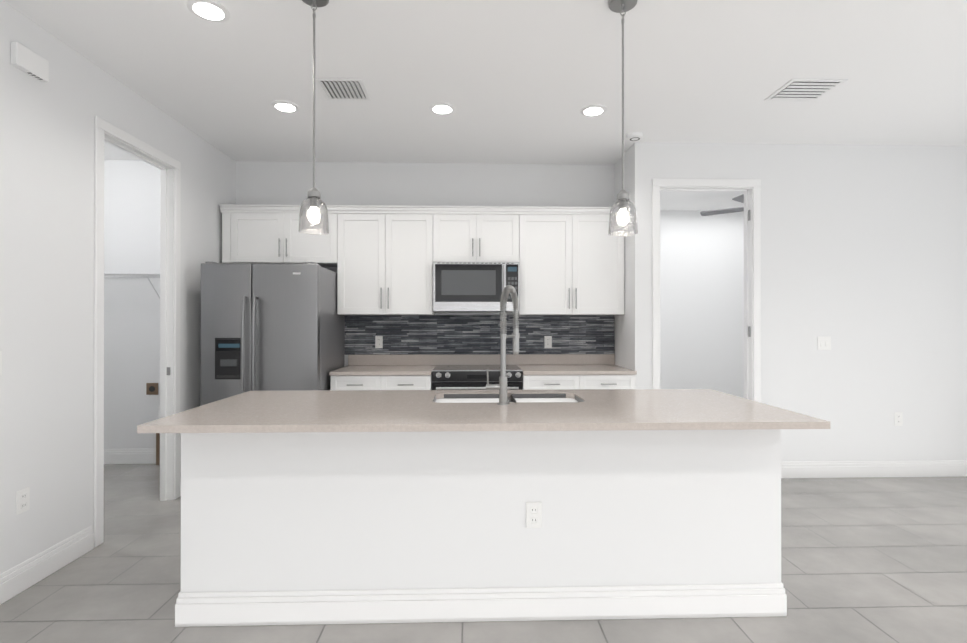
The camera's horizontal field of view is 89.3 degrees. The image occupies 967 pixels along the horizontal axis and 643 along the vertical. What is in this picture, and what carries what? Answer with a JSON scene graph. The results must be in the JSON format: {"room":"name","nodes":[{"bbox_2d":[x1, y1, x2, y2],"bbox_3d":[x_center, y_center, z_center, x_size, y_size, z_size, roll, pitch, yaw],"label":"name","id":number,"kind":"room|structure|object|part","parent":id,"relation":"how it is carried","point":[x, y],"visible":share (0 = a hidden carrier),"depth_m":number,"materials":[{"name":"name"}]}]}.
{"room":"kitchen","nodes":[
{"label":"kitchen","id":0,"kind":"room"},
{"bbox_2d":[0,0,235,573],"bbox_3d":[-2.272,-0.103,0.631,0.085,2.850,8.000,0,0,-2],"label":"wall","id":1,"kind":"structure","parent":0,"point":[47,287],"depth_m":2.63,"materials":[{"name":"white paint"}]},
{"bbox_2d":[16,487,29,514],"bbox_3d":[-2.276,0.887,2.422,0.008,0.114,0.070,0,0,-2],"label":"outlet","id":2,"kind":"object","parent":1,"relation":"attached to","point":[22,500],"visible":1,"depth_m":2.42,"materials":[{"name":"white plastic"}]},
{"bbox_2d":[11,42,48,81],"bbox_3d":[-2.263,-1.293,2.445,0.034,0.110,0.180,0,0,-2],"label":"door chime","id":3,"kind":"object","parent":1,"relation":"attached to","point":[29,61],"visible":1,"depth_m":2.42,"materials":[{"name":"white paint"}]},
{"bbox_2d":[0,525,93,604],"bbox_3d":[-2.196,1.250,-0.254,0.016,0.138,6.235,0,0,-2],"label":"baseboard","id":4,"kind":"structure","parent":1,"relation":"attached to","point":[23,576],"depth_m":2.53,"materials":[{"name":"white paint"}]},
{"bbox_2d":[94,116,180,546],"bbox_3d":[-2.348,0.059,3.300,0.117,2.541,0.842,0,0,-2],"label":"door frame","id":5,"kind":"structure","parent":1,"relation":"attached to","point":[169,167],"depth_m":3.63,"materials":[{"name":"white paint"}]},
{"bbox_2d":[104,160,613,448],"bbox_3d":[-1.685,-0.091,4.709,6.140,2.850,0.120,0,0,-2],"label":"wall","id":6,"kind":"structure","parent":0,"point":[131,305],"depth_m":4.64,"materials":[{"name":"white paint"}]},
{"bbox_2d":[104,449,155,463],"bbox_3d":[-3.530,1.264,4.585,2.205,0.138,0.016,0,0,-2],"label":"baseboard","id":7,"kind":"structure","parent":6,"relation":"attached to","point":[129,456],"depth_m":4.58,"materials":[{"name":"white paint"}]},
{"bbox_2d":[104,273,159,297],"bbox_3d":[-3.526,-0.254,4.442,2.195,0.334,0.309,0,0,-2],"label":"wire shelf","id":8,"kind":"object","parent":6,"relation":"attached to","point":[114,275],"visible":0.35,"depth_m":4.37,"materials":[{"name":"white metal"}]},
{"bbox_2d":[146,383,157,394],"bbox_3d":[-3.113,0.633,4.601,0.110,0.110,0.010,0,0,-2],"label":"outlet","id":9,"kind":"object","parent":6,"relation":"attached to","point":[151,388],"visible":1,"depth_m":4.60,"materials":[{"name":"brown"}]},
{"bbox_2d":[220,208,338,266],"bbox_3d":[-1.802,-0.748,4.482,1.004,0.461,0.329,0,0,-2],"label":"upper cabinet","id":10,"kind":"object","parent":6,"relation":"attached to","point":[249,235],"depth_m":4.32,"materials":[{"name":"white paint"}]},
{"bbox_2d":[335,208,434,314],"bbox_3d":[-0.877,-0.521,4.508,0.843,0.916,0.329,0,0,-2],"label":"upper cabinet","id":11,"kind":"object","parent":6,"relation":"attached to","point":[382,258],"depth_m":4.35,"materials":[{"name":"white paint"}]},
{"bbox_2d":[435,208,522,263],"bbox_3d":[-0.069,-0.754,4.532,0.768,0.449,0.329,0,0,-2],"label":"upper cabinet","id":12,"kind":"object","parent":6,"relation":"attached to","point":[461,234],"depth_m":4.37,"materials":[{"name":"white paint"}]},
{"bbox_2d":[433,262,519,311],"bbox_3d":[-0.068,-0.306,4.475,0.762,0.438,0.437,0,0,-2],"label":"microwave","id":13,"kind":"object","parent":12,"relation":"attached to","point":[469,286],"visible":0.92,"depth_m":4.30,"materials":[{"name":"grey metal"}]},
{"bbox_2d":[345,315,614,354],"bbox_3d":[-0.035,0.127,4.689,2.598,0.375,0.011,0,0,-2],"label":"backsplash","id":14,"kind":"structure","parent":6,"relation":"attached to","point":[469,334],"depth_m":4.68,"materials":[{"name":"tile"}]},
{"bbox_2d":[375,336,382,347],"bbox_3d":[-0.993,0.195,4.651,0.070,0.114,0.008,0,0,-2],"label":"outlet","id":15,"kind":"object","parent":14,"relation":"attached to","point":[378,341],"visible":1,"depth_m":4.65,"materials":[{"name":"white plastic"}]},
{"bbox_2d":[544,336,551,347],"bbox_3d":[0.620,0.195,4.697,0.070,0.114,0.008,0,0,-2],"label":"outlet","id":16,"kind":"object","parent":14,"relation":"attached to","point":[547,341],"visible":1,"depth_m":4.70,"materials":[{"name":"white plastic"}]},
{"bbox_2d":[519,208,623,314],"bbox_3d":[0.791,-0.520,4.555,0.949,0.916,0.329,0,0,-2],"label":"upper cabinet","id":17,"kind":"object","parent":6,"relation":"attached to","point":[571,265],"depth_m":4.40,"materials":[{"name":"white paint"}]},
{"bbox_2d":[0,464,966,642],"bbox_3d":[0.301,1.375,1.700,10.300,0.100,10.400,0,0,-2],"label":"floor","id":18,"kind":"structure","parent":0,"point":[874,560],"depth_m":2.42,"materials":[{"name":"tile"}]},
{"bbox_2d":[156,433,159,464],"bbox_3d":[-3.007,1.183,4.578,0.070,0.300,0.059,0,0,-2],"label":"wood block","id":19,"kind":"object","parent":18,"relation":"on","point":[157,448],"visible":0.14,"depth_m":4.55,"materials":[{"name":"brown"}]},
{"bbox_2d":[200,262,344,405],"bbox_3d":[-1.743,0.435,4.159,0.894,1.794,0.914,0,0,-2],"label":"fridge","id":20,"kind":"object","parent":18,"relation":"on","point":[272,326],"visible":0.54,"depth_m":3.78,"materials":[{"name":"grey metal"}]},
{"bbox_2d":[331,374,431,389],"bbox_3d":[-0.858,0.889,4.359,0.830,0.888,0.619,0,0,-2],"label":"base cabinet","id":21,"kind":"object","parent":18,"relation":"on","point":[409,382],"depth_m":4.05,"materials":[{"name":"white paint"}]},
{"bbox_2d":[329,354,636,374],"bbox_3d":[-0.001,0.380,4.376,2.548,0.130,0.637,0,0,-2],"label":"countertop","id":22,"kind":"structure","parent":21,"relation":"on","point":[565,364],"depth_m":4.65,"materials":[{"name":"stone"}]},
{"bbox_2d":[432,365,522,389],"bbox_3d":[-0.059,0.870,4.340,0.762,0.924,0.657,0,0,-2],"label":"range","id":23,"kind":"object","parent":18,"relation":"on","point":[459,377],"visible":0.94,"depth_m":4.07,"materials":[{"name":"grey metal"}]},
{"bbox_2d":[175,429,786,626],"bbox_3d":[0.001,0.883,2.549,2.705,0.887,0.770,0,0,-2],"label":"kitchen island","id":24,"kind":"object","parent":18,"relation":"on","point":[307,507],"depth_m":2.18,"materials":[{"name":"white paint"}]},
{"bbox_2d":[137,389,829,432],"bbox_3d":[0.015,0.437,2.450,2.770,0.056,0.990,0,0,-2],"label":"island countertop","id":25,"kind":"structure","parent":24,"relation":"on","point":[594,410],"depth_m":2.17,"materials":[{"name":"beige stone"}]},
{"bbox_2d":[437,393,496,400],"bbox_3d":[-0.066,0.530,2.641,0.399,0.230,0.344,0,0,-2],"label":"sink","id":26,"kind":"object","parent":25,"relation":"in","point":[444,396],"depth_m":2.81,"materials":[{"name":"silver metal"}]},
{"bbox_2d":[486,285,519,404],"bbox_3d":[0.103,0.111,2.520,0.186,0.596,0.253,0,0,-2],"label":"faucet","id":27,"kind":"object","parent":25,"relation":"on","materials":[{"name":"silver metal"}]},
{"bbox_2d":[517,393,576,400],"bbox_3d":[0.344,0.530,2.652,0.358,0.230,0.344,0,0,-2],"label":"sink","id":28,"kind":"object","parent":25,"relation":"in","point":[524,396],"depth_m":2.82,"materials":[{"name":"silver metal"}]},
{"bbox_2d":[526,502,541,527],"bbox_3d":[0.224,0.861,2.181,0.070,0.114,0.009,0,0,-2],"label":"outlet","id":29,"kind":"object","parent":24,"relation":"attached to","point":[533,514],"visible":1,"depth_m":2.18,"materials":[{"name":"white plastic"}]},
{"bbox_2d":[522,375,635,389],"bbox_3d":[0.796,0.889,4.406,0.948,0.888,0.619,0,0,-2],"label":"base cabinet","id":30,"kind":"object","parent":18,"relation":"on","point":[529,382],"depth_m":4.10,"materials":[{"name":"white paint"}]},
{"bbox_2d":[4,0,966,210],"bbox_3d":[0.301,-1.575,1.709,10.300,0.100,10.400,0,0,-2],"label":"ceiling","id":31,"kind":"structure","parent":0,"point":[518,81],"depth_m":2.98,"materials":[{"name":"white paint"}]},
{"bbox_2d":[186,0,229,22],"bbox_3d":[-1.342,-1.518,2.392,0.188,0.010,0.188,0,0,-2],"label":"recessed light","id":32,"kind":"object","parent":31,"relation":"in","point":[212,11],"visible":1,"depth_m":2.38,"materials":[{"name":"white paint"}]},
{"bbox_2d":[271,101,299,112],"bbox_3d":[-1.399,-1.515,3.461,0.188,0.010,0.188,0,0,-2],"label":"recessed light","id":33,"kind":"object","parent":31,"relation":"in","point":[286,106],"visible":1,"depth_m":3.44,"materials":[{"name":"white paint"}]},
{"bbox_2d":[299,0,328,234],"bbox_3d":[-0.788,-0.969,2.276,0.134,1.108,0.134,0,0,-2],"label":"pendant light","id":34,"kind":"object","parent":31,"relation":"hanging from","point":[313,217],"visible":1,"depth_m":2.25,"materials":[{"name":"clear glass"}]},
{"bbox_3d":[-0.788,-0.499,2.275,0.134,0.168,0.134,0,0,-2],"label":"lamp shade","id":35,"kind":"part","parent":34,"relation":"part of","materials":[{"name":"clear glass"}]},
{"bbox_2d":[315,78,370,100],"bbox_3d":[-0.918,-1.513,3.210,0.306,0.015,0.296,0,0,-2],"label":"ceiling vent","id":36,"kind":"object","parent":31,"relation":"in","point":[344,89],"visible":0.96,"depth_m":3.19,"materials":[{"name":"white metal"}]},
{"bbox_2d":[429,103,454,114],"bbox_3d":[-0.294,-1.514,3.492,0.188,0.010,0.188,0,0,-2],"label":"recessed light","id":37,"kind":"object","parent":31,"relation":"in","point":[442,108],"visible":0.96,"depth_m":3.48,"materials":[{"name":"white paint"}]},
{"bbox_2d":[580,105,606,116],"bbox_3d":[0.790,-1.514,3.523,0.188,0.010,0.188,0,0,-2],"label":"recessed light","id":38,"kind":"object","parent":31,"relation":"in","point":[593,110],"visible":1,"depth_m":3.50,"materials":[{"name":"white paint"}]},
{"bbox_2d":[608,0,637,235],"bbox_3d":[0.660,-0.969,2.317,0.134,1.108,0.134,0,0,-2],"label":"pendant light","id":39,"kind":"object","parent":31,"relation":"hanging from","point":[623,217],"visible":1,"depth_m":2.29,"materials":[{"name":"clear glass"}]},
{"bbox_3d":[0.660,-0.499,2.316,0.134,0.168,0.134,0,0,-2],"label":"lamp shade","id":40,"kind":"part","parent":39,"relation":"part of","materials":[{"name":"clear glass"}]},
{"bbox_2d":[627,132,642,140],"bbox_3d":[1.232,-1.501,3.986,0.128,0.034,0.128,0,0,-2],"label":"smoke detector","id":41,"kind":"object","parent":31,"relation":"attached to","point":[634,136],"visible":1,"depth_m":3.95,"materials":[{"name":"white paint"}]},
{"bbox_2d":[700,194,743,215],"bbox_3d":[3.197,-1.364,5.442,1.259,0.300,1.320,0,0,-2],"label":"ceiling fan","id":42,"kind":"object","parent":31,"relation":"hanging from","point":[740,198],"visible":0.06,"depth_m":5.65,"materials":[{"name":"silver metal"}]},
{"bbox_2d":[764,79,847,101],"bbox_3d":[2.109,-1.515,3.221,0.356,0.010,0.301,0,0,-2],"label":"ceiling vent","id":43,"kind":"object","parent":31,"relation":"in","point":[804,90],"visible":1,"depth_m":3.20,"materials":[{"name":"white metal"}]},
{"bbox_2d":[614,148,629,368],"bbox_3d":[1.332,-0.092,4.500,0.120,2.850,0.470,0,0,-2],"label":"wall","id":44,"kind":"structure","parent":0,"point":[622,340],"depth_m":4.42,"materials":[{"name":"white paint"}]},
{"bbox_2d":[660,211,743,397],"bbox_3d":[3.219,-0.086,6.750,3.780,2.850,0.120,0,0,-2],"label":"wall","id":45,"kind":"structure","parent":0,"point":[701,302],"depth_m":6.68,"materials":[{"name":"white paint"}]},
{"bbox_2d":[630,142,966,461],"bbox_3d":[3.230,-0.093,4.259,3.900,2.850,0.120,0,0,-2],"label":"wall","id":46,"kind":"structure","parent":0,"point":[864,257],"depth_m":4.20,"materials":[{"name":"white paint"}]},
{"bbox_2d":[652,178,760,401],"bbox_3d":[1.891,0.062,4.220,0.931,2.541,0.152,0,0,-2],"label":"door frame","id":47,"kind":"structure","parent":46,"relation":"attached to","point":[750,189],"depth_m":4.16,"materials":[{"name":"white paint"}]},
{"bbox_2d":[817,337,830,349],"bbox_3d":[2.912,0.186,4.183,0.116,0.114,0.010,0,0,-2],"label":"light switch","id":48,"kind":"object","parent":46,"relation":"attached to","point":[823,343],"visible":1,"depth_m":4.18,"materials":[{"name":"white plastic"}]},
{"bbox_2d":[781,460,966,477],"bbox_3d":[3.776,1.263,4.202,2.810,0.138,0.016,0,0,-2],"label":"baseboard","id":49,"kind":"structure","parent":46,"relation":"attached to","point":[864,469],"depth_m":4.18,"materials":[{"name":"white paint"}]},
{"bbox_2d":[894,412,902,425],"bbox_3d":[3.561,0.837,4.201,0.070,0.114,0.008,0,0,-2],"label":"outlet","id":50,"kind":"object","parent":46,"relation":"attached to","point":[898,418],"visible":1,"depth_m":4.20,"materials":[{"name":"white plastic"}]}
]}

